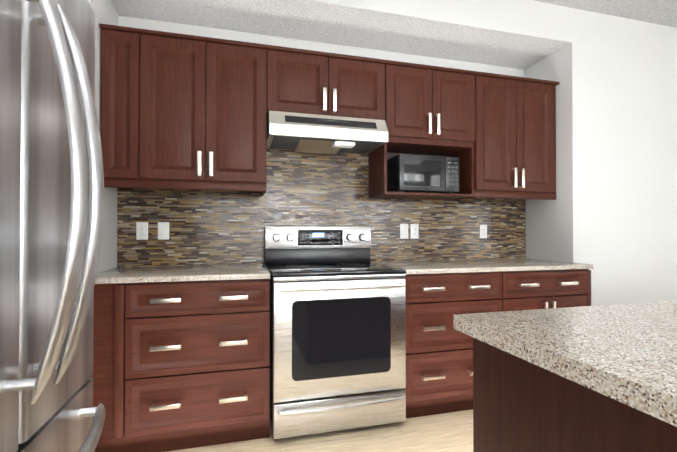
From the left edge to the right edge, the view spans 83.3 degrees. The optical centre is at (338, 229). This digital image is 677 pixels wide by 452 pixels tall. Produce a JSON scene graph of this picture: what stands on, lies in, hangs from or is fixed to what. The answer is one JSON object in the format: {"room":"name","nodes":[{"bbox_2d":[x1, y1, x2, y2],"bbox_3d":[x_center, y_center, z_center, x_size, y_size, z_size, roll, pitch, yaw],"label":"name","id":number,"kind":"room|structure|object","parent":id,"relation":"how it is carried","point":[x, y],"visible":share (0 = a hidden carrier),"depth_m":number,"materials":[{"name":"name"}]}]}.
{"room":"kitchen","nodes":[
{"label":"kitchen","id":0,"kind":"room"},
{"bbox_2d":[87,0,118,272],"bbox_3d":[-1.616,-0.254,2.227,0.475,2.815,0.586,0,-1,-15],"label":"wall","id":1,"kind":"structure","parent":0,"point":[105,11],"depth_m":2.25,"materials":[{"name":"white paint"}]},
{"bbox_2d":[167,409,472,451],"bbox_3d":[2.124,1.185,0.108,6.800,0.100,6.600,0,-1,-15],"label":"floor","id":2,"kind":"structure","parent":0,"point":[448,432],"depth_m":2.08,"materials":[{"name":"beige wood"}]},
{"bbox_2d":[0,0,104,451],"bbox_3d":[-0.938,0.239,0.654,0.917,1.793,0.783,0,-1,-15],"label":"refrigerator","id":3,"kind":"object","parent":2,"relation":"on","point":[51,192],"visible":1,"depth_m":0.78,"materials":[{"name":"grey metal"}]},
{"bbox_2d":[91,279,269,451],"bbox_3d":[-0.898,0.712,2.257,0.925,0.882,0.664,0,-1,-15],"label":"base cabinet","id":4,"kind":"object","parent":2,"relation":"on","point":[179,365],"visible":1,"depth_m":1.98,"materials":[{"name":"brown wood"}]},
{"bbox_2d":[95,264,269,283],"bbox_3d":[-0.902,0.255,2.271,0.924,0.030,0.646,0,-1,-15],"label":"countertop","id":5,"kind":"structure","parent":4,"relation":"on","point":[143,274],"depth_m":2.06,"materials":[{"name":"stone"}]},
{"bbox_2d":[264,226,405,438],"bbox_3d":[-0.055,0.565,2.432,0.776,1.180,0.748,0,-1,-15],"label":"range","id":6,"kind":"object","parent":2,"relation":"on","point":[337,329],"visible":1,"depth_m":2.15,"materials":[{"name":"grey metal"}]},
{"bbox_2d":[402,271,505,417],"bbox_3d":[0.650,0.716,2.693,0.702,0.882,0.629,0,-1,-15],"label":"base cabinet","id":7,"kind":"object","parent":2,"relation":"on","point":[439,363],"depth_m":2.38,"materials":[{"name":"brown wood"}]},
{"bbox_2d":[506,269,590,310],"bbox_3d":[1.345,0.717,2.880,0.736,0.882,0.629,0,-1,-15],"label":"base cabinet","id":8,"kind":"object","parent":2,"relation":"on","point":[536,289],"depth_m":2.58,"materials":[{"name":"brown wood"}]},
{"bbox_2d":[373,258,593,273],"bbox_3d":[1.009,0.259,2.786,1.436,0.030,0.646,0,-1,-15],"label":"countertop","id":9,"kind":"structure","parent":8,"relation":"on","point":[452,266],"depth_m":2.58,"materials":[{"name":"stone"}]},
{"bbox_2d":[473,338,676,451],"bbox_3d":[1.685,0.704,0.848,2.495,0.874,0.980,0,-1,-15],"label":"base cabinet","id":10,"kind":"object","parent":2,"relation":"on","point":[520,405],"depth_m":0.77,"materials":[{"name":"brown wood"}]},
{"bbox_2d":[453,301,676,426],"bbox_3d":[1.685,0.246,0.852,2.565,0.038,1.050,0,-1,-15],"label":"countertop","id":11,"kind":"structure","parent":10,"relation":"on","point":[626,354],"depth_m":0.77,"materials":[{"name":"stone"}]},
{"bbox_2d":[117,16,525,266],"bbox_3d":[0.078,-0.118,2.930,3.163,2.555,0.108,0,-1,-15],"label":"wall","id":12,"kind":"structure","parent":0,"point":[214,227],"depth_m":2.79,"materials":[{"name":"multicoloured tile"}]},
{"bbox_2d":[99,23,146,187],"bbox_3d":[-1.279,-0.698,2.330,0.219,0.905,0.349,0,-1,-15],"label":"upper cabinet","id":13,"kind":"object","parent":12,"relation":"attached to","point":[123,49],"depth_m":2.17,"materials":[{"name":"brown wood"}]},
{"bbox_2d":[136,222,147,239],"bbox_3d":[-1.290,0.008,2.500,0.070,0.115,0.008,0,-1,-15],"label":"outlet","id":14,"kind":"object","parent":12,"relation":"attached to","point":[141,230],"visible":1,"depth_m":2.50,"materials":[{"name":"white plastic"}]},
{"bbox_2d":[158,222,168,239],"bbox_3d":[-1.165,0.008,2.533,0.070,0.115,0.009,0,-1,-15],"label":"light switch","id":15,"kind":"object","parent":12,"relation":"attached to","point":[163,230],"visible":1,"depth_m":2.53,"materials":[{"name":"white plastic"}]},
{"bbox_2d":[143,29,270,195],"bbox_3d":[-0.850,-0.697,2.446,0.741,0.905,0.349,0,-1,-15],"label":"upper cabinet","id":16,"kind":"object","parent":12,"relation":"attached to","point":[184,111],"depth_m":2.28,"materials":[{"name":"brown wood"}]},
{"bbox_2d":[271,45,390,198],"bbox_3d":[-0.109,-0.696,2.646,0.831,0.905,0.349,0,-1,-15],"label":"upper cabinet","id":17,"kind":"object","parent":12,"relation":"attached to","point":[304,81],"depth_m":2.50,"materials":[{"name":"brown wood"}]},
{"bbox_2d":[266,111,387,154],"bbox_3d":[-0.099,-0.641,2.609,0.771,0.188,0.420,0,-1,-15],"label":"range hood","id":18,"kind":"object","parent":17,"relation":"attached to","point":[309,133],"visible":0.98,"depth_m":2.46,"materials":[{"name":"silver metal"}]},
{"bbox_2d":[400,224,407,238],"bbox_3d":[0.517,0.013,2.986,0.070,0.115,0.009,0,-1,-15],"label":"light switch","id":19,"kind":"object","parent":12,"relation":"attached to","point":[403,231],"visible":1,"depth_m":2.98,"materials":[{"name":"white plastic"}]},
{"bbox_2d":[410,224,418,238],"bbox_3d":[0.602,0.013,3.010,0.070,0.115,0.008,0,-1,-15],"label":"outlet","id":20,"kind":"object","parent":12,"relation":"attached to","point":[414,231],"visible":1,"depth_m":3.01,"materials":[{"name":"white plastic"}]},
{"bbox_2d":[387,60,482,200],"bbox_3d":[0.623,-0.694,2.843,0.720,0.905,0.349,0,-1,-15],"label":"upper cabinet","id":21,"kind":"object","parent":12,"relation":"attached to","point":[436,110],"depth_m":2.72,"materials":[{"name":"brown wood"}]},
{"bbox_2d":[387,154,458,192],"bbox_3d":[0.607,-0.392,2.829,0.470,0.262,0.312,0,-1,-15],"label":"microwave","id":22,"kind":"object","parent":21,"relation":"in","point":[421,173],"visible":0.96,"depth_m":2.68,"materials":[{"name":"black plastic"}]},
{"bbox_2d":[480,225,486,237],"bbox_3d":[1.209,0.015,3.174,0.070,0.115,0.008,0,-1,-15],"label":"outlet","id":23,"kind":"object","parent":12,"relation":"attached to","point":[483,231],"visible":1,"depth_m":3.17,"materials":[{"name":"white plastic"}]},
{"bbox_2d":[479,72,559,199],"bbox_3d":[1.299,-0.692,3.025,0.753,0.905,0.349,0,-1,-15],"label":"upper cabinet","id":24,"kind":"object","parent":12,"relation":"attached to","point":[519,113],"depth_m":2.86,"materials":[{"name":"brown wood"}]},
{"bbox_2d":[110,0,571,69],"bbox_3d":[0.141,-1.528,2.711,3.163,0.260,0.586,0,-1,-15],"label":"soffit","id":25,"kind":"structure","parent":0,"point":[521,34],"depth_m":2.64,"materials":[{"name":"white paint"}]},
{"bbox_2d":[524,8,676,305],"bbox_3d":[3.097,-0.243,3.498,2.962,2.815,0.586,0,-1,-15],"label":"wall","id":26,"kind":"structure","parent":0,"point":[609,213],"depth_m":2.96,"materials":[{"name":"white paint"}]},
{"bbox_2d":[533,0,676,27],"bbox_3d":[2.200,-1.732,-0.149,6.800,0.100,6.014,0,-1,-15],"label":"ceiling","id":27,"kind":"structure","parent":0,"point":[662,12],"depth_m":2.85,"materials":[{"name":"white paint"}]}
]}

